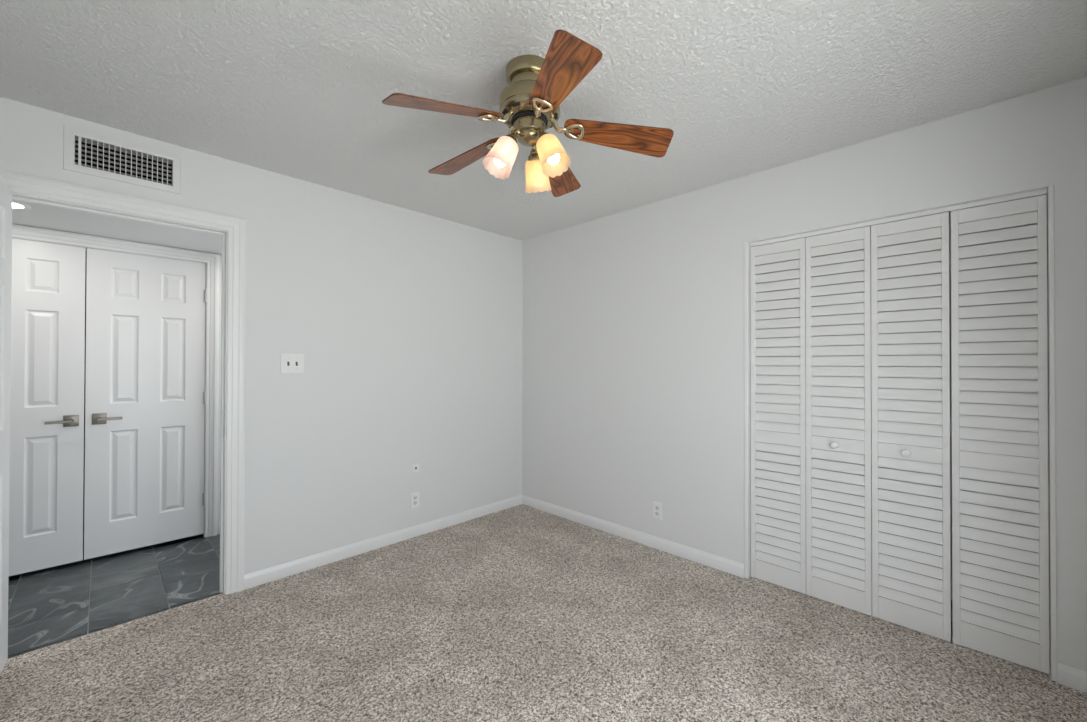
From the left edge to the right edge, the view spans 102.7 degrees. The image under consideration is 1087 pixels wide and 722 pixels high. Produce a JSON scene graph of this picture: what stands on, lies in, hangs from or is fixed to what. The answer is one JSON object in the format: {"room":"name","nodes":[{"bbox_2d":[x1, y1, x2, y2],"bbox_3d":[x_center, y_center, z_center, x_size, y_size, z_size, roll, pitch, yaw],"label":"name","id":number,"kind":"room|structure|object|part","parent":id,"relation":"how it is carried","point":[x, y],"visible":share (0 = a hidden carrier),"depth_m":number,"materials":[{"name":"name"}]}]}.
{"room":"empty bedroom","nodes":[
{"label":"empty bedroom","id":0,"kind":"room"},
{"bbox_2d":[83,250,86,531],"bbox_3d":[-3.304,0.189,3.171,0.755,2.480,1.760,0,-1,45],"label":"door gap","id":1,"kind":"structure","parent":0,"point":[86,250],"depth_m":3.35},
{"bbox_2d":[8,224,221,580],"bbox_3d":[-2.855,0.118,3.010,0.110,2.620,3.400,0,-1,45],"label":"wall","id":2,"kind":"structure","parent":0,"point":[13,577],"depth_m":3.31,"materials":[{"name":"white paint"}]},
{"bbox_2d":[9,238,85,575],"bbox_3d":[-3.188,0.274,2.581,0.095,2.022,0.630,0,-1,45],"label":"door","id":3,"kind":"structure","parent":2,"relation":"in","point":[46,484],"depth_m":2.70,"materials":[{"name":"white paint"}]},
{"bbox_3d":[-3.009,0.381,2.701,0.009,0.017,0.120,0,-1,45],"label":"lever","id":4,"kind":"part","parent":3,"relation":"part of","materials":[{"name":"silver metal"}]},
{"bbox_3d":[-2.995,0.381,2.755,0.054,0.072,0.068,0,-1,45],"label":"handle","id":5,"kind":"part","parent":3,"relation":"part of","materials":[{"name":"silver metal"}]},
{"bbox_2d":[12,224,218,536],"bbox_3d":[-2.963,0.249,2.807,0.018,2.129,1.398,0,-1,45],"label":"trim","id":6,"kind":"structure","parent":2,"relation":"attached to","point":[18,231],"depth_m":3.26,"materials":[{"name":"white paint"}]},
{"bbox_2d":[84,248,206,559],"bbox_3d":[-2.744,0.278,3.032,0.095,2.022,0.623,0,-1,45],"label":"door","id":7,"kind":"structure","parent":2,"relation":"in","point":[145,393],"depth_m":3.01,"materials":[{"name":"white paint"}]},
{"bbox_3d":[-2.907,0.380,2.845,0.054,0.072,0.068,0,-1,45],"label":"handle","id":8,"kind":"part","parent":7,"relation":"part of","materials":[{"name":"silver metal"}]},
{"bbox_3d":[-2.853,0.380,2.859,0.009,0.017,0.120,0,-1,45],"label":"lever","id":9,"kind":"part","parent":7,"relation":"part of","materials":[{"name":"silver metal"}]},
{"bbox_2d":[12,200,221,253],"bbox_3d":[-2.447,-0.852,2.617,1.030,0.060,3.400,0,-1,45],"label":"wall","id":10,"kind":"structure","parent":0,"point":[41,216],"depth_m":2.69,"materials":[{"name":"white paint"}]},
{"bbox_2d":[12,201,30,209],"bbox_3d":[-2.816,-0.821,2.271,0.180,0.007,0.180,0,-1,45],"label":"recessed light","id":11,"kind":"object","parent":10,"relation":"in","point":[15,205],"visible":0.56,"depth_m":2.31,"materials":[{"name":"white paint"}]},
{"bbox_2d":[0,97,522,656],"bbox_3d":[-1.350,0.101,2.932,0.085,2.660,3.440,0,-1,45],"label":"wall","id":12,"kind":"structure","parent":0,"point":[406,324],"depth_m":2.92,"materials":[{"name":"white paint"}]},
{"bbox_2d":[0,181,11,673],"bbox_3d":[-2.067,0.282,1.580,0.149,2.012,0.800,0,-1,-42],"label":"door frame","id":13,"kind":"structure","parent":12,"relation":"in","point":[5,195],"depth_m":1.82,"materials":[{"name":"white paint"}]},
{"bbox_2d":[63,125,180,194],"bbox_3d":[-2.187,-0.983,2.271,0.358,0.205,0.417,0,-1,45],"label":"air vent","id":14,"kind":"object","parent":12,"relation":"in","point":[84,152],"visible":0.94,"depth_m":2.16,"materials":[{"name":"white metal"}]},
{"bbox_2d":[78,136,167,184],"bbox_3d":[-2.068,-0.983,2.150,0.016,0.136,0.318,0,-1,45],"label":"grille","id":15,"kind":"object","parent":14,"relation":"attached to","point":[118,146],"depth_m":2.14,"materials":[{"name":"grey metal"}]},
{"bbox_2d":[0,170,245,594],"bbox_3d":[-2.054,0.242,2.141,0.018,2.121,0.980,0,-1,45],"label":"trim","id":16,"kind":"structure","parent":12,"relation":"attached to","point":[14,182],"depth_m":2.44,"materials":[{"name":"white paint"}]},
{"bbox_2d":[280,353,303,373],"bbox_3d":[-1.538,0.017,2.665,0.022,0.124,0.130,0,-1,45],"label":"light switch","id":17,"kind":"object","parent":12,"relation":"attached to","point":[289,363],"visible":1,"depth_m":2.67,"materials":[{"name":"white plastic"}]},
{"bbox_2d":[244,495,521,589],"bbox_3d":[-0.954,1.274,3.257,0.013,0.080,2.166,0,-1,45],"label":"baseboard","id":18,"kind":"structure","parent":12,"relation":"attached to","point":[280,571],"depth_m":2.99,"materials":[{"name":"white paint"}]},
{"bbox_2d":[411,492,418,508],"bbox_3d":[-0.962,1.043,3.255,0.008,0.116,0.072,0,-1,45],"label":"wall outlet","id":19,"kind":"object","parent":12,"relation":"attached to","point":[414,496],"visible":1,"depth_m":3.25,"materials":[{"name":"white plastic"}]},
{"bbox_2d":[412,463,419,472],"bbox_3d":[-0.957,0.804,3.259,0.010,0.062,0.062,0,-1,45],"label":"wall jack","id":20,"kind":"object","parent":12,"relation":"attached to","point":[415,467],"visible":1,"depth_m":3.26,"materials":[{"name":"white plastic"}]},
{"bbox_2d":[0,0,1086,240],"bbox_3d":[-0.085,-1.186,1.697,3.460,0.100,3.440,0,-1,45],"label":"ceiling","id":21,"kind":"structure","parent":0,"point":[297,89],"depth_m":1.74,"materials":[{"name":"white paint"}]},
{"bbox_2d":[382,30,673,196],"bbox_3d":[-0.079,-0.914,1.711,1.056,0.442,1.060,0,-1,45],"label":"ceiling fan","id":22,"kind":"object","parent":21,"relation":"hanging from","point":[529,105],"visible":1,"depth_m":1.63,"materials":[{"name":"brown wood"}]},
{"bbox_3d":[-0.333,-0.877,1.508,0.415,0.006,0.146,-12,22,-34],"label":"blade","id":23,"kind":"part","parent":22,"relation":"part of","materials":[{"name":"red wood"}]},
{"bbox_3d":[-0.327,-0.894,1.909,0.415,0.006,0.146,-6,11,37],"label":"blade","id":24,"kind":"part","parent":22,"relation":"part of","materials":[{"name":"brown wood"}]},
{"bbox_3d":[-0.151,-0.779,1.642,0.051,0.104,0.051,31,-16,-27],"label":"bulb","id":25,"kind":"part","parent":22,"relation":"part of","materials":[{"name":"white glass"}]},
{"bbox_3d":[-0.153,-0.774,1.641,0.114,0.123,0.114,31,-16,-27],"label":"lamp shade","id":26,"kind":"part","parent":22,"relation":"part of","materials":[{"name":"white glass"}]},
{"bbox_3d":[-0.028,-0.773,1.814,0.114,0.123,0.114,0,27,14],"label":"lamp shade","id":27,"kind":"part","parent":22,"relation":"part of","materials":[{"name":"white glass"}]},
{"bbox_3d":[0.029,-0.774,1.622,0.114,0.123,0.114,1,-28,-46],"label":"lamp shade","id":28,"kind":"part","parent":22,"relation":"part of","materials":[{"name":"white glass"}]},
{"bbox_3d":[0.027,-0.779,1.623,0.051,0.104,0.051,1,-28,-46],"label":"bulb","id":29,"kind":"part","parent":22,"relation":"part of","materials":[{"name":"white glass"}]},
{"bbox_3d":[0.058,-0.886,2.024,0.146,0.006,0.415,-16,-12,17],"label":"blade","id":30,"kind":"part","parent":22,"relation":"part of","materials":[{"name":"brown wood"}]},
{"bbox_3d":[0.044,-0.891,1.375,0.146,0.006,0.415,16,2,-18],"label":"blade","id":31,"kind":"part","parent":22,"relation":"part of","materials":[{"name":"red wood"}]},
{"bbox_3d":[0.285,-0.877,1.695,0.415,0.006,0.146,10,-15,1],"label":"blade","id":32,"kind":"part","parent":22,"relation":"part of","materials":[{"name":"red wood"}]},
{"bbox_2d":[0,504,1086,721],"bbox_3d":[-0.889,1.377,2.221,5.360,0.140,5.050,0,-1,45],"label":"floor","id":33,"kind":"structure","parent":0,"point":[519,613],"depth_m":1.99,"materials":[{"name":"beige carpet"}]},
{"bbox_2d":[522,77,1086,678],"bbox_3d":[1.078,0.105,2.871,3.460,2.660,0.120,0,-1,45],"label":"wall","id":34,"kind":"structure","parent":0,"point":[633,319],"depth_m":2.77,"materials":[{"name":"white paint"}]},
{"bbox_2d":[522,495,744,577],"bbox_3d":[0.506,1.277,3.330,1.992,0.080,0.013,0,-1,45],"label":"baseboard","id":35,"kind":"structure","parent":34,"relation":"attached to","point":[717,562],"depth_m":3.11,"materials":[{"name":"white paint"}]},
{"bbox_2d":[653,501,661,519],"bbox_3d":[0.799,1.049,3.047,0.072,0.116,0.008,0,-1,45],"label":"wall outlet","id":36,"kind":"object","parent":34,"relation":"attached to","point":[657,507],"visible":1,"depth_m":3.04,"materials":[{"name":"white plastic"}]},
{"bbox_2d":[744,242,747,578],"bbox_3d":[1.228,0.296,2.632,0.020,2.032,0.006,0,-1,45],"label":"trim","id":37,"kind":"structure","parent":34,"relation":"attached to","point":[746,243],"depth_m":2.63,"materials":[{"name":"white paint"}]},
{"bbox_2d":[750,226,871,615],"bbox_3d":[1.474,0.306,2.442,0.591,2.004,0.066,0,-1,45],"label":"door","id":38,"kind":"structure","parent":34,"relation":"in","point":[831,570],"depth_m":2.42,"materials":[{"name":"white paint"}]},
{"bbox_3d":[1.561,0.449,2.330,0.037,0.037,0.031,0,-1,45],"label":"knob","id":39,"kind":"part","parent":38,"relation":"part of","materials":[{"name":"white plastic"}]},
{"bbox_2d":[750,189,1046,246],"bbox_3d":[1.702,-0.711,2.254,1.191,0.020,0.039,0,-1,45],"label":"trim","id":40,"kind":"structure","parent":34,"relation":"attached to","point":[1043,191],"depth_m":2.12,"materials":[{"name":"white paint"}]},
{"bbox_2d":[756,194,1049,674],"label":"door","id":41,"kind":"structure","parent":34,"relation":"in","point":[989,618],"depth_m":1.99,"materials":[{"name":"white paint"}]},
{"bbox_3d":[1.772,0.448,2.122,0.037,0.037,0.031,0,-1,45],"label":"knob","id":42,"kind":"part","parent":41,"relation":"part of","materials":[{"name":"white plastic"}]},
{"bbox_2d":[1049,185,1056,681],"bbox_3d":[2.090,0.292,1.784,0.014,2.032,0.006,0,-1,45],"label":"trim","id":43,"kind":"structure","parent":34,"relation":"attached to","point":[1051,187],"depth_m":1.78,"materials":[{"name":"white paint"}]},
{"bbox_2d":[1057,662,1086,692],"bbox_3d":[2.133,1.269,1.728,0.118,0.080,0.013,0,-1,45],"label":"baseboard","id":44,"kind":"structure","parent":34,"relation":"attached to","point":[1068,676],"depth_m":1.74,"materials":[{"name":"white paint"}]}
]}

